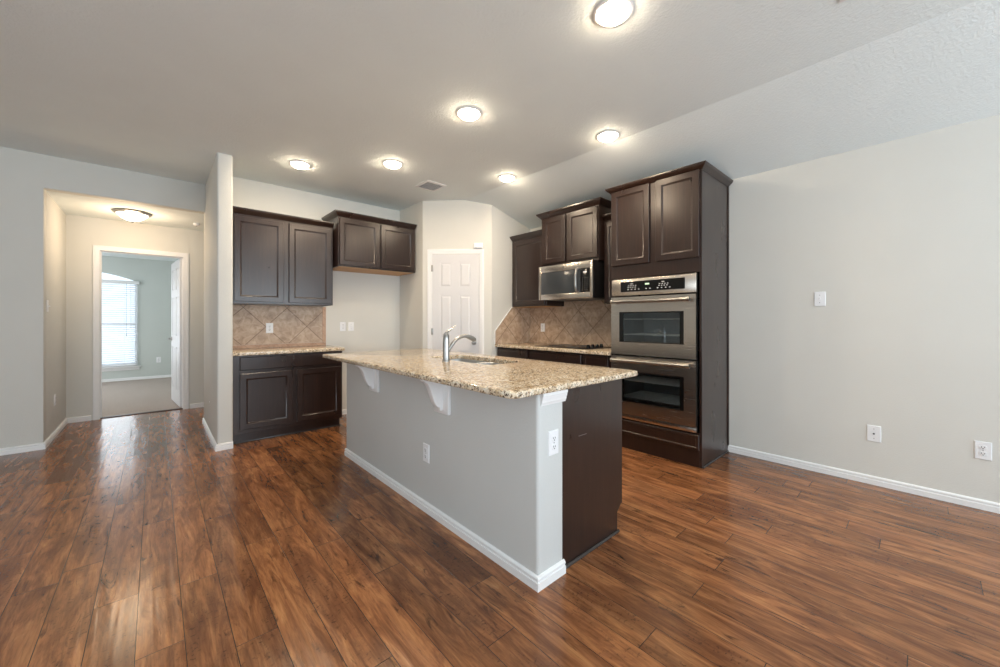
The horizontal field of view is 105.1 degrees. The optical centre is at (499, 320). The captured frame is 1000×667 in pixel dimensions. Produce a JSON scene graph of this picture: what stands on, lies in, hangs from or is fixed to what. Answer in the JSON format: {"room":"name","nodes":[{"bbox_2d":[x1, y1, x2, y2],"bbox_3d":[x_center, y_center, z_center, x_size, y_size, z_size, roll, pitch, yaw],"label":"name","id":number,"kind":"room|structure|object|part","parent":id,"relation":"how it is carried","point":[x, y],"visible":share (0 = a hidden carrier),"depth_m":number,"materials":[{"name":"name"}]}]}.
{"room":"kitchen","nodes":[
{"label":"kitchen","id":0,"kind":"room"},
{"bbox_2d":[0,147,204,447],"bbox_3d":[-5.412,-0.203,3.584,4.152,2.855,1.330,0,0,-42],"label":"wall","id":1,"kind":"structure","parent":0,"point":[32,224],"depth_m":3.63,"materials":[{"name":"paint"}]},
{"bbox_2d":[0,415,90,455],"bbox_3d":[-5.722,1.193,3.229,3.017,0.064,1.244,0,0,-42],"label":"baseboard","id":2,"kind":"structure","parent":1,"relation":"attached to","point":[38,446],"depth_m":3.64,"materials":[{"name":"white wood"}]},
{"bbox_2d":[46,300,49,311],"bbox_3d":[-4.447,-0.143,3.774,0.020,0.116,0.072,0,0,-42],"label":"light switch","id":3,"kind":"object","parent":1,"relation":"attached to","point":[47,301],"visible":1,"depth_m":3.75,"materials":[{"name":"white plastic"}]},
{"bbox_2d":[47,191,203,230],"bbox_3d":[-3.943,-1.325,4.947,2.440,0.120,1.170,0,0,-42],"label":"ceiling","id":4,"kind":"structure","parent":0,"point":[77,205],"depth_m":4.44,"materials":[{"name":"paint"}]},
{"bbox_2d":[111,208,152,222],"bbox_3d":[-4.295,-1.202,4.476,0.350,0.124,0.350,0,0,-42],"label":"flush light","id":5,"kind":"object","parent":4,"relation":"attached to","point":[131,215],"visible":1,"depth_m":4.40,"materials":[{"name":"white glass"}]},
{"bbox_3d":[-4.295,-1.199,4.476,0.280,0.078,0.280,0,0,-42],"label":"lamp shade","id":6,"kind":"part","parent":5,"relation":"part of","materials":[{"name":"white glass"}]},
{"bbox_2d":[66,214,203,419],"bbox_3d":[-4.360,-0.070,5.373,2.490,2.590,0.120,0,0,-42],"label":"wall","id":7,"kind":"structure","parent":0,"point":[82,232],"depth_m":4.71,"materials":[{"name":"paint"}]},
{"bbox_2d":[93,245,188,419],"bbox_3d":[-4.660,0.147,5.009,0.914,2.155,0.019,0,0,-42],"label":"trim","id":8,"kind":"structure","parent":7,"relation":"attached to","point":[96,248],"depth_m":4.80,"materials":[{"name":"white wood"}]},
{"bbox_2d":[167,259,181,406],"bbox_3d":[-4.746,0.172,5.627,0.779,2.070,0.155,0,0,43],"label":"door","id":9,"kind":"structure","parent":7,"relation":"in","point":[176,267],"depth_m":5.55,"materials":[{"name":"white wood"}]},
{"bbox_2d":[190,402,203,408],"bbox_3d":[-3.887,1.193,5.708,1.139,0.064,0.014,0,0,-42],"label":"baseboard","id":10,"kind":"structure","parent":7,"relation":"attached to","point":[195,405],"depth_m":5.38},
{"bbox_2d":[102,256,174,378],"bbox_3d":[-8.154,-0.050,7.352,3.720,2.550,0.140,0,0,-42],"label":"wall","id":11,"kind":"structure","parent":0,"point":[153,276],"depth_m":8.02,"materials":[{"name":"paint"}]},
{"bbox_2d":[102,277,140,371],"bbox_3d":[-8.105,0.013,7.343,1.780,1.995,0.160,0,0,-42],"label":"window","id":12,"kind":"structure","parent":11,"relation":"in","point":[120,368],"depth_m":7.77,"materials":[{"name":"white plastic"}]},
{"bbox_2d":[102,279,138,366],"bbox_3d":[-8.055,0.055,7.287,1.740,1.720,0.069,0,0,-42],"label":"window blind","id":13,"kind":"object","parent":12,"relation":"attached to","point":[112,282],"visible":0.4,"depth_m":7.69,"materials":[{"name":"white plastic"}]},
{"bbox_3d":[-8.065,0.904,7.298,1.670,0.022,0.040,0,0,-42],"label":"rail","id":14,"kind":"part","parent":13,"relation":"part of","materials":[{"name":"white plastic"}]},
{"bbox_3d":[-8.049,0.070,7.280,1.304,1.650,0.004,0,0,-42],"label":"ladder cord","id":15,"kind":"part","parent":13,"relation":"part of","materials":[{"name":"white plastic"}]},
{"bbox_3d":[-7.533,-0.215,7.723,0.015,1.060,0.015,0,0,26],"label":"pull cord","id":16,"kind":"part","parent":13,"relation":"part of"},
{"bbox_3d":[-8.088,0.938,7.324,1.780,0.025,0.110,0,0,-42],"label":"sill","id":17,"kind":"part","parent":12,"relation":"part of","materials":[{"name":"white wood"}]},
{"bbox_2d":[102,375,170,381],"bbox_3d":[-8.103,1.193,7.295,3.520,0.064,0.014,0,0,-42],"label":"baseboard","id":18,"kind":"structure","parent":11,"relation":"attached to","point":[157,376],"depth_m":7.85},
{"bbox_2d":[102,252,178,261],"bbox_3d":[-6.674,-1.325,6.067,4.200,0.100,4.050,0,0,-42],"label":"ceiling","id":19,"kind":"structure","parent":0,"point":[103,253],"depth_m":7.63,"materials":[{"name":"paint"}]},
{"bbox_2d":[102,377,181,416],"bbox_3d":[-6.661,1.246,6.053,4.200,0.058,4.090,0,0,-42],"label":"floor","id":20,"kind":"structure","parent":0,"point":[142,395],"depth_m":6.13,"materials":[{"name":"beige carpet"}]},
{"bbox_2d":[204,153,232,443],"bbox_3d":[-3.055,-0.188,4.132,0.124,2.825,1.330,0,0,-42],"label":"wall","id":21,"kind":"structure","parent":0,"point":[218,215],"depth_m":3.67,"materials":[{"name":"paint"}]},
{"bbox_2d":[202,418,232,451],"bbox_3d":[-3.056,1.193,4.122,0.138,0.064,1.344,0,0,-42],"label":"baseboard","id":22,"kind":"structure","parent":21,"relation":"attached to","point":[229,445],"depth_m":3.66,"materials":[{"name":"white wood"}]},
{"bbox_2d":[233,177,399,409],"bbox_3d":[-2.239,-0.203,4.901,2.219,2.855,0.120,0,0,-42],"label":"wall","id":23,"kind":"structure","parent":0,"point":[370,301],"depth_m":5.05,"materials":[{"name":"paint"}]},
{"bbox_2d":[233,305,325,348],"bbox_3d":[-2.592,0.069,4.494,1.046,0.484,0.010,0,0,-42],"label":"tile backsplash","id":24,"kind":"structure","parent":23,"relation":"attached to","point":[292,325],"depth_m":4.49,"materials":[{"name":"tile"}]},
{"bbox_2d":[266,323,272,332],"bbox_3d":[-2.659,0.087,4.420,0.072,0.116,0.009,0,0,-42],"label":"wall outlet","id":25,"kind":"object","parent":24,"relation":"attached to","point":[269,326],"visible":1,"depth_m":4.42,"materials":[{"name":"white plastic"}]},
{"bbox_2d":[233,206,333,306],"bbox_3d":[-2.476,-0.669,4.349,1.023,0.987,0.378,0,0,-42],"label":"upper cabinet","id":26,"kind":"object","parent":23,"relation":"attached to","point":[279,259],"visible":0.82,"depth_m":4.20,"materials":[{"name":"brown wood"}]},
{"bbox_3d":[-2.557,-0.640,4.074,0.453,0.882,0.020,0,0,-42],"label":"door","id":27,"kind":"part","parent":26,"relation":"part of","materials":[{"name":"brown wood"}]},
{"bbox_3d":[-2.366,-1.133,4.228,1.023,0.060,0.050,0,0,-42],"label":"crown moulding","id":28,"kind":"part","parent":26,"relation":"part of","materials":[{"name":"brown wood"}]},
{"bbox_3d":[-2.181,-0.640,4.412,0.449,0.882,0.020,0,0,-42],"label":"door","id":29,"kind":"part","parent":26,"relation":"part of","materials":[{"name":"brown wood"}]},
{"bbox_2d":[340,322,345,330],"bbox_3d":[-2.046,0.079,4.987,0.072,0.116,0.009,0,0,-42],"label":"wall outlet","id":30,"kind":"object","parent":23,"relation":"attached to","point":[342,324],"visible":1,"depth_m":4.99,"materials":[{"name":"white plastic"}]},
{"bbox_2d":[348,322,353,330],"bbox_3d":[-1.962,0.079,5.056,0.072,0.116,0.020,0,0,-42],"label":"light switch","id":31,"kind":"object","parent":23,"relation":"attached to","point":[350,324],"visible":1,"depth_m":5.05,"materials":[{"name":"white plastic"}]},
{"bbox_2d":[321,209,416,275],"bbox_3d":[-1.681,-0.963,4.977,1.062,0.648,0.508,0,0,-42],"label":"upper cabinet","id":32,"kind":"object","parent":23,"relation":"attached to","point":[362,243],"visible":0.92,"depth_m":4.78,"materials":[{"name":"brown wood"}]},
{"bbox_3d":[-1.707,-0.935,4.665,0.482,0.552,0.020,0,0,-42],"label":"door","id":33,"kind":"part","parent":32,"relation":"part of","materials":[{"name":"brown wood"}]},
{"bbox_3d":[-1.679,-1.257,4.974,1.062,0.060,0.500,0,0,-42],"label":"crown moulding","id":34,"kind":"part","parent":32,"relation":"part of","materials":[{"name":"brown wood"}]},
{"bbox_3d":[-1.331,-0.935,5.003,0.470,0.552,0.020,0,0,-42],"label":"door","id":35,"kind":"part","parent":32,"relation":"part of","materials":[{"name":"brown wood"}]},
{"bbox_2d":[400,200,529,355],"bbox_3d":[-0.536,-0.203,5.331,1.980,2.855,0.610,0,0,2],"label":"wall","id":36,"kind":"structure","parent":0,"point":[444,224],"depth_m":5.05,"materials":[{"name":"paint"}]},
{"bbox_2d":[431,254,478,353],"bbox_3d":[-0.589,0.174,5.004,0.632,2.085,0.105,0,0,3],"label":"door","id":37,"kind":"structure","parent":36,"relation":"in","point":[455,277],"depth_m":5.02,"materials":[{"name":"white wood"}]},
{"bbox_2d":[427,249,483,353],"bbox_3d":[-0.582,0.145,5.024,0.746,2.160,0.019,0,0,3],"label":"trim","id":38,"kind":"structure","parent":36,"relation":"attached to","point":[430,252],"depth_m":5.02,"materials":[{"name":"white wood"}]},
{"bbox_2d":[474,243,482,248],"bbox_3d":[-0.282,-0.975,4.998,0.116,0.072,0.038,0,0,3],"label":"door chime","id":39,"kind":"object","parent":36,"relation":"attached to","point":[476,245],"visible":1,"depth_m":4.98,"materials":[{"name":"white plastic"}]},
{"bbox_2d":[494,307,529,343],"bbox_3d":[0.176,0.061,5.255,0.660,0.500,0.012,0,0,-42],"label":"tile backsplash","id":40,"kind":"structure","parent":36,"relation":"attached to","point":[514,327],"depth_m":5.27,"materials":[{"name":"tile"}]},
{"bbox_2d":[0,407,999,666],"bbox_3d":[-0.918,1.225,1.401,7.710,0.001,10.510,0,0,-42],"label":"floor","id":41,"kind":"structure","parent":0,"point":[126,541],"depth_m":1.84,"materials":[{"name":"brown wood"}]},
{"bbox_2d":[100,408,182,418],"bbox_3d":[-4.706,1.220,5.061,0.794,0.009,0.060,0,0,-42],"label":"trim","id":42,"kind":"structure","parent":41,"relation":"on","point":[175,408],"depth_m":5.02,"materials":[{"name":"brown wood"}]},
{"bbox_2d":[233,351,341,444],"bbox_3d":[-2.396,0.787,4.279,1.047,0.876,0.590,0,0,-42],"label":"base cabinet","id":43,"kind":"object","parent":41,"relation":"on","point":[275,395],"visible":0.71,"depth_m":4.02,"materials":[{"name":"brown wood"}]},
{"bbox_3d":[-2.378,0.802,3.913,0.468,0.554,0.020,0,0,-42],"label":"door","id":44,"kind":"part","parent":43,"relation":"part of","materials":[{"name":"brown wood"}]},
{"bbox_2d":[233,345,344,355],"bbox_3d":[-2.385,0.329,4.280,1.067,0.036,0.603,0,0,-42],"label":"countertop","id":45,"kind":"structure","parent":43,"relation":"on","point":[318,348],"depth_m":4.11,"materials":[{"name":"beige stone"}]},
{"bbox_3d":[-2.190,0.427,4.082,0.974,0.129,0.020,0,0,-42],"label":"drawer","id":46,"kind":"part","parent":43,"relation":"part of","materials":[{"name":"brown wood"}]},
{"bbox_3d":[-2.000,0.802,4.253,0.463,0.554,0.020,0,0,-42],"label":"door","id":47,"kind":"part","parent":43,"relation":"part of","materials":[{"name":"brown wood"}]},
{"bbox_2d":[345,363,621,591],"bbox_3d":[-0.382,0.780,2.816,0.912,0.890,2.373,0,0,-42],"label":"kitchen island","id":48,"kind":"object","parent":41,"relation":"on","point":[490,478],"visible":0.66,"depth_m":2.07,"materials":[{"name":"paint"}]},
{"bbox_2d":[423,443,429,462],"bbox_3d":[-0.475,0.849,2.454,0.009,0.116,0.072,0,0,-42],"label":"wall outlet","id":49,"kind":"object","parent":48,"relation":"attached to","point":[426,448],"visible":1,"depth_m":2.44,"materials":[{"name":"white plastic"}]},
{"bbox_3d":[-0.547,1.193,2.670,0.200,0.064,2.369,0,0,-42],"label":"baseboard","id":50,"kind":"part","parent":48,"relation":"part of","materials":[{"name":"wood"}]},
{"bbox_2d":[322,348,637,398],"bbox_3d":[-0.381,0.317,2.874,1.064,0.032,2.478,0,0,-42],"label":"island countertop","id":51,"kind":"structure","parent":48,"relation":"on","point":[516,378],"depth_m":2.31,"materials":[{"name":"beige stone"}]},
{"bbox_2d":[442,325,475,361],"bbox_3d":[-0.304,0.168,2.896,0.308,0.265,0.060,0,0,-42],"label":"kitchen faucet","id":52,"kind":"object","parent":51,"relation":"on","point":[446,347],"visible":1,"depth_m":2.80,"materials":[{"name":"silver metal"}]},
{"bbox_3d":[-0.317,0.169,2.884,0.203,0.129,0.032,0,0,-42],"label":"spout","id":53,"kind":"part","parent":52,"relation":"part of","materials":[{"name":"silver metal"}]},
{"bbox_2d":[449,358,502,364],"bbox_3d":[-0.214,0.433,2.983,0.349,0.198,0.802,0,0,-42],"label":"sink","id":54,"kind":"object","parent":51,"relation":"in","point":[457,359],"visible":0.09,"depth_m":3.21,"materials":[{"name":"metal"}]},
{"bbox_2d":[449,358,485,362],"bbox_3d":[-0.348,0.433,3.133,0.349,0.198,0.400,0,0,-42],"label":"basin","id":55,"kind":"object","parent":54,"relation":"in","point":[458,359],"depth_m":3.29,"materials":[{"name":"silver metal"}]},
{"bbox_2d":[477,362,502,364],"bbox_3d":[-0.079,0.433,2.834,0.349,0.198,0.400,0,0,-42],"label":"basin","id":56,"kind":"object","parent":54,"relation":"in","point":[485,363],"depth_m":3.05,"materials":[{"name":"silver metal"}]},
{"bbox_2d":[548,429,557,456],"bbox_3d":[0.254,0.577,1.810,0.072,0.116,0.009,0,0,-42],"label":"wall outlet","id":57,"kind":"object","parent":48,"relation":"attached to","point":[552,435],"visible":1,"depth_m":1.80,"materials":[{"name":"white plastic"}]},
{"bbox_3d":[0.258,0.364,1.808,0.178,0.058,0.018,0,0,-42],"label":"cap moulding","id":58,"kind":"part","parent":48,"relation":"part of","materials":[{"name":"white wood"}]},
{"bbox_3d":[0.503,0.780,2.073,0.561,0.890,0.018,0,0,-42],"label":"panel","id":59,"kind":"part","parent":48,"relation":"part of","materials":[{"name":"brown wood"}]},
{"bbox_2d":[498,347,529,358],"bbox_3d":[0.385,0.787,5.055,0.640,0.876,0.586,0,0,-42],"label":"base cabinet","id":60,"kind":"object","parent":41,"relation":"on","point":[505,352],"visible":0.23,"depth_m":4.81,"materials":[{"name":"brown wood"}]},
{"bbox_2d":[530,350,582,364],"bbox_3d":[0.842,0.787,4.547,0.640,0.876,0.779,0,0,-42],"label":"base cabinet","id":61,"kind":"object","parent":41,"relation":"on","point":[553,356],"visible":0.15,"depth_m":4.29,"materials":[{"name":"brown wood"}]},
{"bbox_2d":[495,342,610,355],"bbox_3d":[0.749,0.329,4.632,0.663,0.036,1.706,0,0,-42],"label":"countertop","id":62,"kind":"structure","parent":61,"relation":"on","point":[527,345],"depth_m":4.37,"materials":[{"name":"beige stone"}]},
{"bbox_2d":[536,344,610,349],"bbox_3d":[0.870,0.289,4.534,0.520,0.043,0.765,0,0,-42],"label":"cooktop","id":63,"kind":"object","parent":62,"relation":"in","point":[571,346],"visible":0.98,"depth_m":4.39,"materials":[{"name":"black glass"}]},
{"bbox_2d":[583,354,610,367],"bbox_3d":[1.216,0.787,4.131,0.640,0.876,0.337,0,0,-42],"label":"base cabinet","id":64,"kind":"object","parent":41,"relation":"on","point":[588,359],"visible":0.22,"depth_m":3.91,"materials":[{"name":"brown wood"}]},
{"bbox_2d":[605,160,732,468],"bbox_3d":[1.604,-0.037,3.678,0.670,2.525,0.935,0,0,-42],"label":"tall cabinet","id":65,"kind":"object","parent":41,"relation":"on","point":[676,221],"visible":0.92,"depth_m":3.38,"materials":[{"name":"brown wood"}]},
{"bbox_3d":[1.233,-0.891,3.635,0.020,0.723,0.387,0,0,-42],"label":"door","id":66,"kind":"part","parent":65,"relation":"part of","materials":[{"name":"brown wood"}]},
{"bbox_2d":[610,273,699,432],"bbox_3d":[1.528,0.270,3.620,0.605,1.330,0.793,0,0,-42],"label":"double oven","id":67,"kind":"object","parent":65,"relation":"in","point":[663,331],"visible":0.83,"depth_m":3.49,"materials":[{"name":"metal"}]},
{"bbox_2d":[621,277,684,291],"bbox_3d":[1.366,-0.319,3.470,0.004,0.096,0.602,0,0,-42],"label":"control panel","id":68,"kind":"object","parent":67,"relation":"in","point":[649,284],"depth_m":3.44,"materials":[{"name":"black"}]},
{"bbox_3d":[1.374,-0.315,3.482,0.025,0.156,0.792,0,0,-42],"label":"control panel","id":69,"kind":"part","parent":67,"relation":"part of","materials":[{"name":"silver metal"}]},
{"bbox_3d":[1.373,0.916,3.481,0.026,0.038,0.792,0,0,-42],"label":"trim","id":70,"kind":"part","parent":67,"relation":"part of","materials":[{"name":"silver metal"}]},
{"bbox_3d":[1.646,0.270,3.196,0.005,1.330,0.004,0,0,-42],"label":"trim","id":71,"kind":"part","parent":67,"relation":"part of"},
{"bbox_3d":[1.378,1.016,3.474,0.020,0.127,0.812,0,0,-42],"label":"drawer","id":72,"kind":"part","parent":65,"relation":"part of","materials":[{"name":"brown wood"}]},
{"bbox_3d":[1.604,-1.274,3.678,0.670,0.051,0.935,0,0,-42],"label":"crown moulding","id":73,"kind":"part","parent":65,"relation":"part of","materials":[{"name":"brown wood"}]},
{"bbox_3d":[1.527,-0.891,3.308,0.020,0.723,0.370,0,0,-42],"label":"door","id":74,"kind":"part","parent":65,"relation":"part of","materials":[{"name":"brown wood"}]},
{"bbox_2d":[0,0,999,228],"bbox_3d":[-0.497,-1.553,0.858,7.810,0.553,9.340,0,0,-42],"label":"ceiling","id":75,"kind":"structure","parent":0,"point":[341,88],"depth_m":2.52,"materials":[{"name":"paint"}]},
{"bbox_2d":[289,160,310,168],"bbox_3d":[-2.019,-1.562,3.867,0.202,0.035,0.202,0,0,-42],"label":"recessed light","id":76,"kind":"object","parent":75,"relation":"in","point":[298,164],"visible":1,"depth_m":3.83,"materials":[{"name":"white"}]},
{"bbox_2d":[382,159,402,168],"bbox_3d":[-1.082,-1.562,3.854,0.202,0.035,0.202,0,0,-42],"label":"recessed light","id":77,"kind":"object","parent":75,"relation":"in","point":[389,163],"visible":1,"depth_m":3.81,"materials":[{"name":"white"}]},
{"bbox_2d":[415,180,446,191],"bbox_3d":[-0.813,-1.573,4.489,0.260,0.011,0.280,0,0,-42],"label":"ceiling vent","id":78,"kind":"object","parent":75,"relation":"in","point":[429,185],"visible":1,"depth_m":4.47,"materials":[{"name":"white metal"}]},
{"bbox_2d":[456,106,481,120],"bbox_3d":[-0.236,-1.562,2.916,0.202,0.035,0.202,0,0,-42],"label":"recessed light","id":79,"kind":"object","parent":75,"relation":"in","point":[469,113],"visible":1,"depth_m":2.88,"materials":[{"name":"white"}]},
{"bbox_2d":[498,174,515,181],"bbox_3d":[0.077,-1.562,4.232,0.202,0.035,0.202,0,0,-42],"label":"recessed light","id":80,"kind":"object","parent":75,"relation":"in","point":[505,177],"visible":1,"depth_m":4.19,"materials":[{"name":"white glass"}]},
{"bbox_2d":[596,130,619,141],"bbox_3d":[0.922,-1.562,3.271,0.202,0.035,0.202,0,0,-42],"label":"recessed light","id":81,"kind":"object","parent":75,"relation":"in","point":[607,135],"visible":1,"depth_m":3.23,"materials":[{"name":"white"}]},
{"bbox_2d":[593,0,633,27],"bbox_3d":[0.579,-1.562,1.962,0.202,0.035,0.202,0,0,-42],"label":"recessed light","id":82,"kind":"object","parent":75,"relation":"in","point":[608,13],"visible":1,"depth_m":1.94,"materials":[{"name":"white"}]},
{"bbox_2d":[530,114,999,502],"bbox_3d":[2.309,-0.068,3.488,0.120,2.585,9.495,0,0,-42],"label":"wall","id":83,"kind":"structure","parent":0,"point":[901,237],"depth_m":2.85,"materials":[{"name":"paint"}]},
{"bbox_2d":[510,229,563,307],"bbox_3d":[0.486,-0.660,5.123,0.398,0.959,0.619,0,0,-42],"label":"upper cabinet","id":84,"kind":"object","parent":83,"relation":"attached to","point":[526,247],"visible":0.74,"depth_m":5.02,"materials":[{"name":"brown wood"}]},
{"bbox_3d":[0.357,-1.110,5.006,0.050,0.060,0.619,0,0,-42],"label":"crown moulding","id":85,"kind":"part","parent":84,"relation":"part of","materials":[{"name":"brown wood"}]},
{"bbox_3d":[0.372,-0.631,5.010,0.020,0.857,0.564,0,0,-42],"label":"door","id":86,"kind":"part","parent":84,"relation":"part of","materials":[{"name":"brown wood"}]},
{"bbox_2d":[530,300,610,346],"bbox_3d":[0.993,0.033,4.851,0.010,0.555,1.707,0,0,-42],"label":"tile backsplash","id":87,"kind":"structure","parent":83,"relation":"attached to","point":[577,322],"depth_m":4.89,"materials":[{"name":"tile"}]},
{"bbox_2d":[541,323,544,331],"bbox_3d":[0.588,0.097,5.286,0.009,0.116,0.072,0,0,-42],"label":"wall outlet","id":88,"kind":"object","parent":87,"relation":"attached to","point":[542,324],"visible":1,"depth_m":5.28,"materials":[{"name":"white plastic"}]},
{"bbox_2d":[536,197,610,266],"bbox_3d":[0.935,-0.978,4.553,0.493,0.654,0.921,0,0,-42],"label":"upper cabinet","id":89,"kind":"object","parent":83,"relation":"attached to","point":[573,233],"visible":0.8,"depth_m":4.33,"materials":[{"name":"brown wood"}]},
{"bbox_3d":[0.644,-0.958,4.566,0.020,0.545,0.341,0,0,-42],"label":"door","id":90,"kind":"part","parent":89,"relation":"part of","materials":[{"name":"brown wood"}]},
{"bbox_2d":[539,260,603,301],"bbox_3d":[0.905,-0.445,4.508,0.588,0.404,0.766,0,0,-42],"label":"microwave","id":91,"kind":"object","parent":89,"relation":"attached to","point":[583,280],"visible":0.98,"depth_m":4.28,"materials":[{"name":"silver metal"}]},
{"bbox_3d":[0.838,-0.443,4.190,0.063,0.292,0.026,0,0,-34],"label":"handle","id":92,"kind":"part","parent":91,"relation":"part of","materials":[{"name":"silver metal"}]},
{"bbox_3d":[0.925,-0.438,4.145,0.017,0.260,0.129,0,0,-42],"label":"control panel","id":93,"kind":"part","parent":91,"relation":"part of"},
{"bbox_3d":[0.927,-1.275,4.545,0.470,0.060,0.921,0,0,-42],"label":"crown moulding","id":94,"kind":"part","parent":89,"relation":"part of","materials":[{"name":"brown wood"}]},
{"bbox_3d":[0.913,-0.958,4.266,0.020,0.545,0.401,0,0,-42],"label":"door","id":95,"kind":"part","parent":89,"relation":"part of","materials":[{"name":"brown wood"}]},
{"bbox_2d":[602,213,610,303],"bbox_3d":[1.333,-0.660,4.182,0.398,0.959,0.254,0,0,-42],"label":"upper cabinet","id":96,"kind":"object","parent":83,"relation":"attached to","point":[606,217],"visible":0.27,"depth_m":4.12,"materials":[{"name":"brown wood"}]},
{"bbox_3d":[1.204,-1.110,4.066,0.050,0.060,0.254,0,0,-42],"label":"crown moulding","id":97,"kind":"part","parent":96,"relation":"part of","materials":[{"name":"brown wood"}]},
{"bbox_3d":[1.214,-0.631,4.074,0.020,0.857,0.228,0,0,-42],"label":"door","id":98,"kind":"part","parent":96,"relation":"part of","materials":[{"name":"brown wood"}]},
{"bbox_2d":[814,292,825,305],"bbox_3d":[2.576,-0.174,3.086,0.020,0.116,0.072,0,0,-42],"label":"light switch","id":99,"kind":"object","parent":83,"relation":"attached to","point":[819,297],"visible":1,"depth_m":3.08,"materials":[{"name":"white plastic"}]},
{"bbox_2d":[728,445,999,513],"bbox_3d":[3.751,1.193,1.786,0.014,0.064,4.835,0,0,-42],"label":"baseboard","id":100,"kind":"structure","parent":83,"relation":"attached to","point":[986,505],"depth_m":2.84,"materials":[{"name":"white wood"}]},
{"bbox_2d":[867,425,880,442],"bbox_3d":[2.788,0.844,2.856,0.014,0.120,0.077,0,0,-42],"label":"cable plate","id":101,"kind":"object","parent":83,"relation":"attached to","point":[873,432],"visible":1,"depth_m":2.85,"materials":[{"name":"white plastic"}]},
{"bbox_2d":[974,440,991,460],"bbox_3d":[3.129,0.843,2.481,0.009,0.116,0.072,0,0,-42],"label":"wall outlet","id":102,"kind":"object","parent":83,"relation":"attached to","point":[982,450],"visible":1,"depth_m":2.48,"materials":[{"name":"white plastic"}]},
{"bbox_2d":[979,451,986,455],"bbox_3d":[3.127,0.863,2.479,0.003,0.029,0.033,0,0,-42],"label":"receptacle","id":103,"kind":"object","parent":102,"relation":"attached to","point":[981,453],"depth_m":2.48,"materials":[{"name":"white plastic"}]},
{"bbox_2d":[979,445,986,449],"bbox_3d":[3.127,0.823,2.479,0.003,0.029,0.033,0,0,-42],"label":"receptacle","id":104,"kind":"object","parent":102,"relation":"attached to","point":[981,447],"depth_m":2.48,"materials":[{"name":"white plastic"}]}
]}

